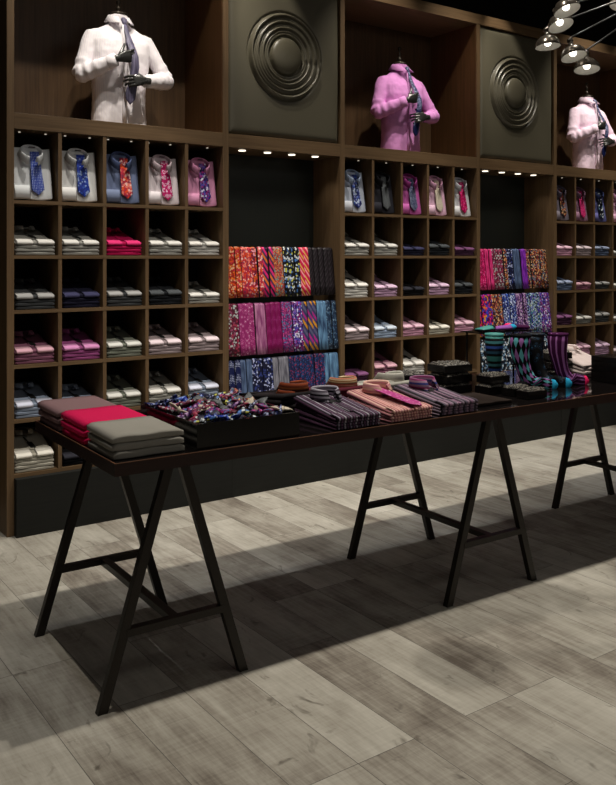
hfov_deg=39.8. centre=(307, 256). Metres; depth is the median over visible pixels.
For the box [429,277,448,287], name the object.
dress shirt
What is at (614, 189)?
dress shirt
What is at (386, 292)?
dress shirt
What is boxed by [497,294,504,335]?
necktie
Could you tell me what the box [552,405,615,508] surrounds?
trestle
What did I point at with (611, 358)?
storage box
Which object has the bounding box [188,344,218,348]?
dress shirt
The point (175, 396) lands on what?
bow tie
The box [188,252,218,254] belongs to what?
dress shirt
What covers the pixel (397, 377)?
dress shirt
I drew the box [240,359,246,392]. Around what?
necktie
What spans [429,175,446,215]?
dress shirt
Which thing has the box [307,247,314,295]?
necktie
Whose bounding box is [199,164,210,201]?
necktie
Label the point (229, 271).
necktie
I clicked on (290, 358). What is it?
necktie
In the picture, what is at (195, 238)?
dress shirt
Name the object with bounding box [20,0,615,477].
wall
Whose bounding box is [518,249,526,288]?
necktie
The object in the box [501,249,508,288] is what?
necktie
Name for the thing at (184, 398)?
bow tie
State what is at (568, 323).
dress shirt
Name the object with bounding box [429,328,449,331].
dress shirt
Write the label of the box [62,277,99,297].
dress shirt
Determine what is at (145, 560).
trestle
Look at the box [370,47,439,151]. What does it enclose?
bust
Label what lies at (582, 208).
necktie
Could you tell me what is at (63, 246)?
dress shirt
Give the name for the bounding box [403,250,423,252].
dress shirt
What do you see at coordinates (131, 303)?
dress shirt
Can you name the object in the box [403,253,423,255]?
dress shirt
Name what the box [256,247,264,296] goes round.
necktie
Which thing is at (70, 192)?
dress shirt
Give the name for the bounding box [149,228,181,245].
dress shirt
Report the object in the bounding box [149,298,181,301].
dress shirt
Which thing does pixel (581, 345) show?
dress shirt
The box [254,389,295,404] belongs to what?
dress shirt
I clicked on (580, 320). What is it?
dress shirt
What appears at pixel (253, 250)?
necktie
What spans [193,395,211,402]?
bow tie
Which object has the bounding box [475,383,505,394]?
box
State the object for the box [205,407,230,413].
bow tie
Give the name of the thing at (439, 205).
necktie
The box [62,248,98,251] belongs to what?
dress shirt
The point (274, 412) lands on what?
bow tie
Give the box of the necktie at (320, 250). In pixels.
[317,247,325,294]
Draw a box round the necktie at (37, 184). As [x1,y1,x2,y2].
[30,152,44,194]
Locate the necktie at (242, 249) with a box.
[239,247,248,297]
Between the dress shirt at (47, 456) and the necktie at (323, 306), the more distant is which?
the necktie at (323, 306)
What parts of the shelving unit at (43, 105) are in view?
panel, shelf, shelf, panel, shelf, shelf, shelf, shelf, rail, panel, panel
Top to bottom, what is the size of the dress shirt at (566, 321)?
0.061 m
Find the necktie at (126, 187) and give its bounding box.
[119,158,132,198]
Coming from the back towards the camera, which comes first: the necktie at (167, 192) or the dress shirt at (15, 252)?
the necktie at (167, 192)
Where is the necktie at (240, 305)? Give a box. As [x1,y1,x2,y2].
[238,303,245,355]
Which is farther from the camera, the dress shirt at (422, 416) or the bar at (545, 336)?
the bar at (545, 336)
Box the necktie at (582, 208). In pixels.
[578,191,585,217]
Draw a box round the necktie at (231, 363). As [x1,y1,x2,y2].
[229,360,234,388]
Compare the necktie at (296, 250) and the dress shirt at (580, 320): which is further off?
the dress shirt at (580, 320)
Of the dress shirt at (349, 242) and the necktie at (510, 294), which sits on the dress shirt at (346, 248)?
the dress shirt at (349, 242)
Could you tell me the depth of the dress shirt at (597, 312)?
8.38 m
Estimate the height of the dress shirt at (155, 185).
0.342 m
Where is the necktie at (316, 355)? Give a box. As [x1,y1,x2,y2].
[313,353,320,384]
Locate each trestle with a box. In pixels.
[34,460,247,715]
[347,419,536,607]
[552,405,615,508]
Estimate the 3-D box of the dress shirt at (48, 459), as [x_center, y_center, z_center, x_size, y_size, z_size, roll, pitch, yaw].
[-1.726,1.203,5.235,0.235,0.083,0.297,0,0,-36]
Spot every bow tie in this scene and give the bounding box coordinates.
[143,401,162,406]
[154,399,173,408]
[156,394,177,402]
[158,406,176,413]
[169,402,187,413]
[175,396,196,401]
[175,400,194,407]
[178,404,200,418]
[180,400,200,414]
[185,397,195,405]
[187,393,198,398]
[189,406,202,421]
[189,416,217,424]
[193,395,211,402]
[193,398,209,404]
[198,404,221,414]
[198,407,220,419]
[199,393,219,398]
[204,400,218,407]
[204,414,226,419]
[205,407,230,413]
[210,399,229,408]
[212,393,232,405]
[214,413,239,421]
[220,408,236,414]
[223,393,235,399]
[226,399,241,408]
[227,407,251,419]
[229,399,255,405]
[233,397,254,401]
[234,404,245,410]
[236,392,251,398]
[241,413,257,417]
[245,396,258,414]
[245,401,256,417]
[250,408,273,414]
[255,403,267,409]
[257,397,268,407]
[260,404,281,415]
[270,406,293,411]
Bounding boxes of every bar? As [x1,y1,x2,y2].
[229,353,339,394]
[234,248,335,295]
[237,301,333,354]
[480,250,542,288]
[480,293,545,335]
[480,336,546,372]
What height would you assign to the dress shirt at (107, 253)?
0.041 m
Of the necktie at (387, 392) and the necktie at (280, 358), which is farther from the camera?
the necktie at (280, 358)
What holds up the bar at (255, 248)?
attached to the display niche at (282, 192)
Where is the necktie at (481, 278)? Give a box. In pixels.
[480,255,483,289]
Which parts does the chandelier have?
lamp shade, bulb, lamp shade, bulb, lamp shade, bulb, lamp shade, arm, lamp shade, arm, arm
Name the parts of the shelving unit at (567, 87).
panel, shelf, shelf, shelf, shelf, rail, panel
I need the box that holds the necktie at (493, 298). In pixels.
[491,294,496,325]
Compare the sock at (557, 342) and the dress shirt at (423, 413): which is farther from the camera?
the sock at (557, 342)
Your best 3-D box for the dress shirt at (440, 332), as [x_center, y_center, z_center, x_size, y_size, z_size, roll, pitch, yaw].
[1.012,0.620,7.184,0.235,0.041,0.297,0,0,-36]
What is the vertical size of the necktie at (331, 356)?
0.335 m
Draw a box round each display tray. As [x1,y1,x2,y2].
[141,395,298,449]
[461,392,511,405]
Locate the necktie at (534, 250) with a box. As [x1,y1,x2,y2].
[532,249,538,287]
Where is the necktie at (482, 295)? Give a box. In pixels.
[480,294,486,336]
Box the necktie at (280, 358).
[277,356,284,382]
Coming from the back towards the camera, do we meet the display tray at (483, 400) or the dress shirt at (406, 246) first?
the dress shirt at (406, 246)
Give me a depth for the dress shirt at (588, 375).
5.29 m
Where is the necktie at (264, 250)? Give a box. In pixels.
[262,247,269,296]
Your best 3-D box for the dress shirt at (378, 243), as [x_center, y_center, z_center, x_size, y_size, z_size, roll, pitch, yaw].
[0.536,-0.134,6.852,0.235,0.120,0.311,0,0,-35]
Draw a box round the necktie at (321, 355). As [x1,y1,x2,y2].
[318,353,325,384]
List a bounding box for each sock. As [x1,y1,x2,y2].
[474,325,495,331]
[485,332,503,371]
[493,324,516,330]
[504,323,529,328]
[509,333,557,388]
[523,332,571,387]
[547,332,588,385]
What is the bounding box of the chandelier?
[535,0,615,74]
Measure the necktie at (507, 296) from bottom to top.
0.367 m
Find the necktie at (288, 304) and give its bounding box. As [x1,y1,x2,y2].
[285,301,293,351]
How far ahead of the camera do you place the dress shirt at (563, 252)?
8.02 m
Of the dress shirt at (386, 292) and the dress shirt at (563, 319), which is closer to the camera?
the dress shirt at (386, 292)
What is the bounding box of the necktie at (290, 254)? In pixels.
[287,247,295,295]
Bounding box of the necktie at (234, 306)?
[232,304,239,356]
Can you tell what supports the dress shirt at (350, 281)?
on the dress shirt at (346, 288)
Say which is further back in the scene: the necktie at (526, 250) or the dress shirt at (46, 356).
the necktie at (526, 250)
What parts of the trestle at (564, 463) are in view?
leg, leg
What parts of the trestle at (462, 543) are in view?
leg, leg, leg, leg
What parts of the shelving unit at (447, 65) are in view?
panel, shelf, shelf, shelf, shelf, rail, panel, panel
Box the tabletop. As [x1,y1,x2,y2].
[35,369,615,476]
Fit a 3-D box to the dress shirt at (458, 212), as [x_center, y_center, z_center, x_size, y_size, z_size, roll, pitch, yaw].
[1.294,-0.513,7.280,0.235,0.342,0.115,0,0,-36]
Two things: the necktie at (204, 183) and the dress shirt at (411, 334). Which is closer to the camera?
the necktie at (204, 183)
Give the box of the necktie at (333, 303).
[330,300,338,348]
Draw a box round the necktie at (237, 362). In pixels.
[234,360,241,394]
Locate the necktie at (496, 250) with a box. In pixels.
[494,249,501,289]
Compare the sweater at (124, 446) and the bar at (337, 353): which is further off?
the bar at (337, 353)
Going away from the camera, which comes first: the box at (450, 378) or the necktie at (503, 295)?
the box at (450, 378)
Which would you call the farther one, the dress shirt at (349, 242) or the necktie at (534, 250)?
the necktie at (534, 250)
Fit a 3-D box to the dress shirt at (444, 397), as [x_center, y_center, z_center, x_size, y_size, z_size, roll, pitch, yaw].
[0.632,0.655,4.207,0.245,0.105,0.348,0,0,-35]
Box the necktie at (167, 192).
[160,161,172,200]
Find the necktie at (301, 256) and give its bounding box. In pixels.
[298,247,305,295]
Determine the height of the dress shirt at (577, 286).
0.061 m
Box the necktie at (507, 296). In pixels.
[504,293,511,334]
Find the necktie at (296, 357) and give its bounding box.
[293,355,299,379]
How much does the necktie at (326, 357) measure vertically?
0.335 m
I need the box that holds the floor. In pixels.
[0,425,615,784]
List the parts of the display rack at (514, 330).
shelf plate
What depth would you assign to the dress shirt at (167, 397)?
5.60 m
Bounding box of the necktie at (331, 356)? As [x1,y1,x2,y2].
[328,352,334,377]
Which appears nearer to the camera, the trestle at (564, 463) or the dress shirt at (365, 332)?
the trestle at (564, 463)
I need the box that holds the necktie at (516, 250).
[515,249,521,288]
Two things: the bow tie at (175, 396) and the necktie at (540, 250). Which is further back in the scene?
the necktie at (540, 250)
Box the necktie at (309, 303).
[305,301,314,349]
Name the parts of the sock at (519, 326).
sock leg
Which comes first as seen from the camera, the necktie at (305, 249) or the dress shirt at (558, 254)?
the necktie at (305, 249)
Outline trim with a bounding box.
[345,0,615,71]
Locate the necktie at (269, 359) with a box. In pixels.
[266,357,273,389]
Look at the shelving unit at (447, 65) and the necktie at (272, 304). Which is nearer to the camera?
the necktie at (272, 304)
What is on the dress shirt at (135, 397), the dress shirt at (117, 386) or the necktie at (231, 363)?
the dress shirt at (117, 386)
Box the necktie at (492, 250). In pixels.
[491,249,497,289]
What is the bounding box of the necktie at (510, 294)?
[508,293,515,333]
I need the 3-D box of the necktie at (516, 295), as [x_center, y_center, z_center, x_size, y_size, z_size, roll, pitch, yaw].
[1.888,0.510,7.670,0.046,0.367,0.080,0,0,-36]
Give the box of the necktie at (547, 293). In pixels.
[544,292,551,331]
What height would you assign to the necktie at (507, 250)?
0.362 m
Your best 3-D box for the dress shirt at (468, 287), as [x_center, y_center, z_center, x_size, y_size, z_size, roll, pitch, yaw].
[1.239,0.231,7.357,0.235,0.083,0.297,0,0,-36]
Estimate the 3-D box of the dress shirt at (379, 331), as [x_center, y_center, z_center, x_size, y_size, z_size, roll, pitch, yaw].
[0.531,0.557,6.851,0.235,0.083,0.297,0,0,-35]
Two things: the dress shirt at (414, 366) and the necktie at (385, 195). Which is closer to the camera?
the necktie at (385, 195)
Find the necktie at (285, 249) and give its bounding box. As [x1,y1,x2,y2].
[281,247,290,295]
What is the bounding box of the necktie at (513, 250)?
[511,249,518,288]
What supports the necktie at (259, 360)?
hanging from the bar at (337, 353)
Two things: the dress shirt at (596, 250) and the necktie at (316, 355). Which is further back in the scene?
the dress shirt at (596, 250)
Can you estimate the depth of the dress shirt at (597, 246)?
8.38 m
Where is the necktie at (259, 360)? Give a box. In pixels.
[256,358,263,391]
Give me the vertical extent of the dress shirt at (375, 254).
0.041 m
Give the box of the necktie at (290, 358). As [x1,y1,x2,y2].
[288,356,294,380]
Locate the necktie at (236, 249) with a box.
[233,247,242,297]
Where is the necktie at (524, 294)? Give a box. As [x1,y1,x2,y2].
[521,293,528,331]
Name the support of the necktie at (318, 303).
hanging from the bar at (315, 301)
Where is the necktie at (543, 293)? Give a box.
[541,292,548,331]
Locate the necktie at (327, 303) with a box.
[325,300,332,348]
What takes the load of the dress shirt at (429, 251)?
on the dress shirt at (430, 254)
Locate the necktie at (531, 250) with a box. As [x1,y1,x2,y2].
[528,249,535,287]
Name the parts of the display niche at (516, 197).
panel, rail, panel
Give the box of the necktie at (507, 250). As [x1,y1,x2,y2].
[506,249,511,288]
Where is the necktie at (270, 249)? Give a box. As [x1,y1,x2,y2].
[267,247,275,296]
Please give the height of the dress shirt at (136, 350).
0.061 m
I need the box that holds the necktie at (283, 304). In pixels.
[280,302,288,351]
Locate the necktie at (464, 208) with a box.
[458,182,467,212]
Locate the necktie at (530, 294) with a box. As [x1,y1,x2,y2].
[529,293,535,331]
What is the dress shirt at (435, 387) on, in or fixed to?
on the dress shirt at (467, 407)
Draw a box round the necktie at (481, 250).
[480,249,486,289]
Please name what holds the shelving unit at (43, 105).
on the floor
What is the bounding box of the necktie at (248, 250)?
[245,247,253,297]
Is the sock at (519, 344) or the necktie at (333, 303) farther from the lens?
the necktie at (333, 303)
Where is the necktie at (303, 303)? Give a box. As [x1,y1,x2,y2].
[300,301,308,350]
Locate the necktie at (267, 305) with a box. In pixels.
[264,302,272,353]
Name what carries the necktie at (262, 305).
attached to the bar at (315, 301)
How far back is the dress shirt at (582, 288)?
8.19 m
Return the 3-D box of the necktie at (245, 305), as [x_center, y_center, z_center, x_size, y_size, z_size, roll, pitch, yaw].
[-0.440,0.508,6.008,0.046,0.367,0.080,0,0,-36]
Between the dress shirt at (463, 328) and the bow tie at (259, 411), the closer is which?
the bow tie at (259, 411)
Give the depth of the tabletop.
3.71 m
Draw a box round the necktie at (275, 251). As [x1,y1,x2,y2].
[272,247,279,296]
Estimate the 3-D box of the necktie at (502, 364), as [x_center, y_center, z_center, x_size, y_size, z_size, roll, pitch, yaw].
[1.690,0.887,7.487,0.046,0.335,0.076,0,0,-36]
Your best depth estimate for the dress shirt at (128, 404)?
5.48 m
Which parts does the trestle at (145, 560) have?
leg, leg, leg, leg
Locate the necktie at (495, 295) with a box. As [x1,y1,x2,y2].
[493,294,499,325]
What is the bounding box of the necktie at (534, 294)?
[532,293,538,331]
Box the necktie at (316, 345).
[311,300,318,349]
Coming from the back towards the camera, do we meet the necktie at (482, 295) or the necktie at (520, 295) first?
the necktie at (520, 295)
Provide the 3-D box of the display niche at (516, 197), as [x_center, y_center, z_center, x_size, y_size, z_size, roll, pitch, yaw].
[1.738,0.398,7.843,1.022,2.505,0.650,0,0,-36]
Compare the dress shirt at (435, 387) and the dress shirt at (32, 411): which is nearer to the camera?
the dress shirt at (435, 387)
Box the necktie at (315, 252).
[312,247,320,295]
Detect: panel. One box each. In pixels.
[228,0,337,143]
[480,27,550,163]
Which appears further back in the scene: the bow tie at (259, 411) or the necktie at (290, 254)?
the necktie at (290, 254)
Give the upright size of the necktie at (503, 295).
0.367 m
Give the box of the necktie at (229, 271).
[229,271,230,297]
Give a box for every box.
[398,369,423,379]
[427,360,471,373]
[428,372,471,383]
[437,382,471,392]
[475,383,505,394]
[476,371,509,384]
[501,383,528,396]
[516,386,546,399]
[543,349,571,359]
[544,359,571,369]
[547,369,570,375]
[591,354,615,362]
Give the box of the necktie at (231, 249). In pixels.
[229,246,236,297]
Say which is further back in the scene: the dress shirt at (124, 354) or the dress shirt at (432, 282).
the dress shirt at (432, 282)
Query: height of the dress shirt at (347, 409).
0.105 m
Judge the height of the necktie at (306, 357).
0.335 m
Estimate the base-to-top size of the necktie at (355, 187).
0.268 m
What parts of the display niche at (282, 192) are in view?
panel, rail, panel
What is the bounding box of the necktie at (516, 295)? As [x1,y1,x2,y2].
[515,293,521,333]
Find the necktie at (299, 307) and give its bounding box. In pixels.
[295,301,303,350]
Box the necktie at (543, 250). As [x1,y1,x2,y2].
[541,249,548,287]
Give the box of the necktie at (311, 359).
[308,354,314,385]
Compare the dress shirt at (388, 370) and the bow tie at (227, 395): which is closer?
the bow tie at (227, 395)
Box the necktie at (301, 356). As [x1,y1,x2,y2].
[298,354,305,379]
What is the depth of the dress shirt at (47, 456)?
5.12 m
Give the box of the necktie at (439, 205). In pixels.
[434,180,442,211]
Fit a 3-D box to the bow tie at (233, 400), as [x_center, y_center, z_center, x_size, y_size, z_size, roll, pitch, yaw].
[-0.280,0.626,3.643,0.107,0.046,0.059,0,0,-19]
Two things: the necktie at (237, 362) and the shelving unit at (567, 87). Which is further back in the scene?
the shelving unit at (567, 87)
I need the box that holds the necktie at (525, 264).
[522,249,528,288]
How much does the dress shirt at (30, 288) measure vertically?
0.120 m
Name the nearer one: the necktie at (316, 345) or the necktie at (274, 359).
the necktie at (274, 359)
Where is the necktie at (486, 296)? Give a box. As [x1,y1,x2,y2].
[483,294,489,324]
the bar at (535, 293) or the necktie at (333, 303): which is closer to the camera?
the necktie at (333, 303)
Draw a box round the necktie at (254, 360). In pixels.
[251,358,258,391]
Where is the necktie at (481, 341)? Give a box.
[480,340,485,372]
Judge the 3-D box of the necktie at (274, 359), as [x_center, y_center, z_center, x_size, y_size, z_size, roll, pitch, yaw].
[-0.235,0.887,6.114,0.046,0.335,0.076,0,0,-36]
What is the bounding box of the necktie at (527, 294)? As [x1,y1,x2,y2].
[526,293,531,331]
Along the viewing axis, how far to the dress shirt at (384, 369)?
6.73 m
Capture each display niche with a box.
[228,133,348,497]
[480,158,560,448]
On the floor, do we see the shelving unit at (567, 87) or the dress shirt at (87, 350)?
the shelving unit at (567, 87)
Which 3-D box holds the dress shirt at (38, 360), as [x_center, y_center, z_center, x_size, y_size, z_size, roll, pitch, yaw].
[-1.726,0.620,5.241,0.235,0.041,0.297,0,0,-36]
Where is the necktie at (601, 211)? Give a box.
[597,192,604,218]
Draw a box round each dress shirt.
[14,144,51,200]
[14,226,54,244]
[14,244,54,247]
[14,248,54,251]
[14,251,54,254]
[14,278,54,298]
[14,298,54,302]
[14,302,54,305]
[14,305,54,309]
[14,330,53,353]
[14,352,53,357]
[14,355,53,360]
[14,359,53,363]
[14,381,51,407]
[14,406,39,411]
[14,410,37,414]
[14,413,40,418]
[14,427,53,459]
[14,455,52,462]
[14,458,53,465]
[14,461,53,469]
[14,465,53,472]
[62,148,96,201]
[62,226,98,244]
[62,245,98,248]
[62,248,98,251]
[62,252,98,254]
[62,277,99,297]
[62,297,99,300]
[62,300,99,304]
[62,304,99,307]
[62,328,99,350]
[62,349,99,353]
[62,352,99,357]
[62,355,99,360]
[62,384,91,397]
[62,447,79,459]
[62,457,83,462]
[62,460,82,465]
[106,151,139,203]
[106,227,141,245]
[106,245,141,248]
[106,249,140,251]
[106,252,140,254]
[106,277,141,296]
[106,296,141,299]
[106,299,141,302]
[106,302,141,305]
[106,326,141,347]
[106,346,141,350]
[106,349,140,354]
[106,353,140,357]
[106,374,140,398]
[106,396,140,401]
[111,399,140,404]
[118,402,140,406]
[149,154,178,205]
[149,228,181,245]
[149,246,181,248]
[149,249,181,251]
[149,252,181,254]
[149,276,181,295]
[149,295,181,298]
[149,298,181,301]
[149,301,181,304]
[149,324,181,345]
[149,344,181,348]
[149,347,181,351]
[149,350,181,354]
[149,371,180,394]
[149,392,180,397]
[149,395,180,400]
[188,157,216,206]
[188,229,218,245]
[188,246,218,248]
[188,249,218,251]
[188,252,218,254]
[188,281,219,296]
[188,297,219,300]
[188,300,219,303]
[188,322,218,342]
[188,341,218,345]
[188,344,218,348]
[188,347,218,351]
[188,368,218,390]
[188,388,218,393]
[188,391,218,396]
[239,380,309,399]
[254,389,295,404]
[276,404,296,409]
[294,385,380,420]
[295,407,379,426]
[296,395,380,423]
[299,414,379,429]
[309,375,362,392]
[345,169,365,212]
[345,233,368,247]
[345,247,368,249]
[345,250,368,252]
[345,253,368,255]
[345,269,367,286]
[345,287,366,289]
[345,289,367,292]
[345,292,367,294]
[345,295,367,297]
[345,315,368,332]
[345,331,368,334]
[345,334,368,337]
[345,337,368,340]
[345,360,368,376]
[347,380,432,413]
[347,392,431,416]
[357,371,408,387]
[374,171,393,213]
[374,233,397,247]
[374,248,396,249]
[374,250,397,252]
[374,253,396,255]
[374,274,397,288]
[374,289,396,291]
[374,291,396,293]
[374,294,396,296]
[374,314,396,330]
[374,329,396,332]
[374,332,396,335]
[374,335,395,337]
[374,349,396,368]
[374,367,395,371]
[374,370,395,373]
[380,412,431,419]
[380,415,431,421]
[394,375,477,406]
[396,385,477,409]
[403,173,420,214]
[403,240,424,249]
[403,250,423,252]
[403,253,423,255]
[403,279,424,290]
[403,290,423,292]
[403,293,423,295]
[403,316,423,328]
[403,328,423,330]
[403,330,423,333]
[403,333,422,335]
[403,348,424,365]
[403,365,423,368]
[405,367,424,370]
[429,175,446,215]
[429,236,449,247]
[429,248,448,250]
[429,251,448,252]
[429,253,448,255]
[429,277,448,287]
[429,287,448,289]
[429,290,448,292]
[429,292,448,294]
[429,319,449,329]
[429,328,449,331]
[429,331,448,334]
[431,406,476,412]
[431,408,477,415]
[455,177,470,216]
[455,244,474,250]
[455,251,473,252]
[455,253,473,255]
[455,277,472,286]
[455,286,472,288]
[455,289,472,291]
[455,291,472,293]
[455,314,473,324]
[455,324,473,327]
[455,327,473,329]
[557,185,568,220]
[557,243,572,248]
[557,251,571,253]
[557,253,571,255]
[557,277,572,283]
[557,284,571,285]
[557,286,571,287]
[557,288,571,290]
[557,311,572,318]
[557,318,571,320]
[557,320,571,322]
[557,322,571,324]
[567,344,590,367]
[569,368,590,373]
[571,372,590,376]
[572,364,590,370]
[576,186,587,221]
[576,243,591,248]
[576,251,590,253]
[576,279,590,284]
[576,285,590,287]
[576,287,589,289]
[576,312,591,319]
[576,319,590,321]
[576,321,590,323]
[576,339,590,348]
[595,188,605,221]
[595,244,609,249]
[595,249,608,251]
[595,279,609,284]
[595,309,609,315]
[595,338,609,346]
[595,350,608,353]
[614,189,615,221]
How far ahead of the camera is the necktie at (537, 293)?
7.82 m
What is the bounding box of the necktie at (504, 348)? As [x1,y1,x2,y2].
[503,338,506,370]
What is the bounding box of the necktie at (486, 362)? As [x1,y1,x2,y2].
[483,340,488,371]
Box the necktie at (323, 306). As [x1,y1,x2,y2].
[321,300,328,349]
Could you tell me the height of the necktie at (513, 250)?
0.362 m
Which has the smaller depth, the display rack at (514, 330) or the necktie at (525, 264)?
the display rack at (514, 330)
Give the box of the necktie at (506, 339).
[504,338,510,369]
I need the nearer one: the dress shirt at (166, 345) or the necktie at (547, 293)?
the dress shirt at (166, 345)
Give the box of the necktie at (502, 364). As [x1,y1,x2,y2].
[501,353,503,370]
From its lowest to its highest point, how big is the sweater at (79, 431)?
0.033 m
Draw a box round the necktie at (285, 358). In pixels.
[282,356,289,382]
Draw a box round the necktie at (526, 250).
[525,249,531,287]
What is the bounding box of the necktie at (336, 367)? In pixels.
[332,352,338,377]
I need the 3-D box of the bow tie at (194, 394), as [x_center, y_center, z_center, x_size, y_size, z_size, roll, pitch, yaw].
[-0.537,0.638,3.837,0.098,0.062,0.054,0,0,12]
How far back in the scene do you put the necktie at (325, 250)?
6.45 m
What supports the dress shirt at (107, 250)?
on the dress shirt at (107, 253)
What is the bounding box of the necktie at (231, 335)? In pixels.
[229,304,234,356]
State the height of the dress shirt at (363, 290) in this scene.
0.083 m
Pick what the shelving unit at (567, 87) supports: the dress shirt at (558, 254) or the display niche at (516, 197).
the dress shirt at (558, 254)
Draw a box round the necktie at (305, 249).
[302,247,310,295]
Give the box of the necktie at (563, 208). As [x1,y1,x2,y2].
[559,189,566,217]
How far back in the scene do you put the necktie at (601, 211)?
8.38 m
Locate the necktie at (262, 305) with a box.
[259,303,267,354]
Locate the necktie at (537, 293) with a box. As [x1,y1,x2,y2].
[535,292,542,331]
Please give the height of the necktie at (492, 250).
0.362 m
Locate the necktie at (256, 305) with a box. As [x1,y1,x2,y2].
[253,303,262,354]
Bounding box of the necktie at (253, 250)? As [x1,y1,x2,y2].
[250,247,258,297]
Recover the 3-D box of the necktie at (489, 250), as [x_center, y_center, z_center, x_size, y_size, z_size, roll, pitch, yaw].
[1.615,0.109,7.520,0.046,0.362,0.080,0,0,-36]
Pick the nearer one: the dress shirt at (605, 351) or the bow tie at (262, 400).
the bow tie at (262, 400)
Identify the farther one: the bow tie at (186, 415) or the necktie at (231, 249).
the necktie at (231, 249)
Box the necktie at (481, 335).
[480,304,482,336]
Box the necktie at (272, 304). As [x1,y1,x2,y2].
[269,302,277,352]
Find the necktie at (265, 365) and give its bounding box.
[261,358,268,390]
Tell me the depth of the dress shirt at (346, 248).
6.55 m
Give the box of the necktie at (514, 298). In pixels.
[512,293,518,333]
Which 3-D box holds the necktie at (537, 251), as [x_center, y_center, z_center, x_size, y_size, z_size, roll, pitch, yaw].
[2.128,0.108,7.886,0.046,0.362,0.080,0,0,-36]
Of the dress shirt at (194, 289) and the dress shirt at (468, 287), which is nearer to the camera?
the dress shirt at (194, 289)
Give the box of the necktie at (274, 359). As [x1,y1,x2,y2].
[272,357,278,389]
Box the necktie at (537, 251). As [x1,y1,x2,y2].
[535,249,541,287]
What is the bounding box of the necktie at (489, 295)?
[487,294,493,324]
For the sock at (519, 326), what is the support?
on the display rack at (514, 330)
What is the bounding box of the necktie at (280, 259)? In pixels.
[277,247,284,295]
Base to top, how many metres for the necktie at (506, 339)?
0.335 m
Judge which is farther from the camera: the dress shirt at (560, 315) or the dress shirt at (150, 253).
the dress shirt at (560, 315)
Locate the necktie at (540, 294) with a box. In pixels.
[538,292,545,331]
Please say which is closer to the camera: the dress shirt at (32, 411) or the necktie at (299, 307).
the dress shirt at (32, 411)
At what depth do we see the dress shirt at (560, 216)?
8.04 m
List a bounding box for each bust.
[72,0,173,124]
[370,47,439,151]
[566,82,615,169]
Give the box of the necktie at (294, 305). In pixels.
[291,301,298,351]
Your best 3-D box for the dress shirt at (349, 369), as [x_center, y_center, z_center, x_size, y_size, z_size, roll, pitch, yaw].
[0.293,0.870,6.675,0.235,0.103,0.311,0,0,-35]
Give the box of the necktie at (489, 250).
[487,249,494,289]
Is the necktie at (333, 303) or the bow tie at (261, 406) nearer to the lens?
the bow tie at (261, 406)
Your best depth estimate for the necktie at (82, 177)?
5.32 m
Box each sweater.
[37,395,115,416]
[38,409,62,423]
[40,416,63,430]
[61,405,145,428]
[61,419,88,436]
[62,428,90,444]
[87,416,183,443]
[88,432,183,451]
[88,440,184,459]
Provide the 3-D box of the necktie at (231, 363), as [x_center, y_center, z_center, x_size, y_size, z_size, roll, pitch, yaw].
[-0.532,0.887,5.902,0.046,0.335,0.076,0,0,-36]
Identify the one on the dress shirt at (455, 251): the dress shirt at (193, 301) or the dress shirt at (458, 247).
the dress shirt at (458, 247)
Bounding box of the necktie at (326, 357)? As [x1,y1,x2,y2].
[324,353,329,382]
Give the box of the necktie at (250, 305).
[247,303,255,354]
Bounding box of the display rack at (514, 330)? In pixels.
[460,329,535,376]
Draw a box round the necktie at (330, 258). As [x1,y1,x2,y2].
[327,247,334,294]
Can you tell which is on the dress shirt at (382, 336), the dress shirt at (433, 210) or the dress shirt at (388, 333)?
the dress shirt at (388, 333)
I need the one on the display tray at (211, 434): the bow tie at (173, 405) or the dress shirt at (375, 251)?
the bow tie at (173, 405)
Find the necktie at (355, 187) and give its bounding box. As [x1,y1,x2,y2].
[351,175,361,208]
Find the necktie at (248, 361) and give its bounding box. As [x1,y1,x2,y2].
[245,359,252,391]
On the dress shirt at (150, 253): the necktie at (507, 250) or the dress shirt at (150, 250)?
the dress shirt at (150, 250)
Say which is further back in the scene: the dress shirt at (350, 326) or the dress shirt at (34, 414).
the dress shirt at (350, 326)
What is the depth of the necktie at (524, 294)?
7.72 m
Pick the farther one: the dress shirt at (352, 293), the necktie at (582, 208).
the necktie at (582, 208)
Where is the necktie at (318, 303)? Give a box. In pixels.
[316,300,323,349]
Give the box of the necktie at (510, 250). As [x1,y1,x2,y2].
[508,249,514,288]
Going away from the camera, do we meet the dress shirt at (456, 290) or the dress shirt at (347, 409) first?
the dress shirt at (347, 409)
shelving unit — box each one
[0,0,231,537]
[337,0,480,474]
[550,49,615,434]
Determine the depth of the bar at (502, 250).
7.72 m
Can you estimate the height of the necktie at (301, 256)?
0.362 m
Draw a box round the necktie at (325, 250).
[323,247,330,294]
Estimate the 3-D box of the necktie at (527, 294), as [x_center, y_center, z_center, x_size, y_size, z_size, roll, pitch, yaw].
[2.002,0.508,7.752,0.046,0.367,0.080,0,0,-36]
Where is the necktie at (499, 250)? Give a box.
[498,249,504,288]
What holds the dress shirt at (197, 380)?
on the dress shirt at (213, 389)
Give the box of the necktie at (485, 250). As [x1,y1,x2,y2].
[483,249,490,289]
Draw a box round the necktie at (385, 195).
[381,177,390,209]
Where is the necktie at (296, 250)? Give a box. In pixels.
[293,247,301,295]
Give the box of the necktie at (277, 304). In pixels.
[274,302,282,352]
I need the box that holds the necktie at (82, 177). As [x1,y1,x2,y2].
[76,155,89,196]
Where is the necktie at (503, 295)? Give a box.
[501,294,508,334]
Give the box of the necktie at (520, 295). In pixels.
[517,293,524,333]
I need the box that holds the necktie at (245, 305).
[242,303,250,354]
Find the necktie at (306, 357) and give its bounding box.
[303,354,310,386]
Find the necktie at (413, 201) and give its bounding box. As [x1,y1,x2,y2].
[408,179,417,210]
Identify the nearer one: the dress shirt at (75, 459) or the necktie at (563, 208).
the dress shirt at (75, 459)
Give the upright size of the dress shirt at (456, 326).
0.083 m
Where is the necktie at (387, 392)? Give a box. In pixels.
[374,388,421,405]
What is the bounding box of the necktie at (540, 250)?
[538,249,545,287]

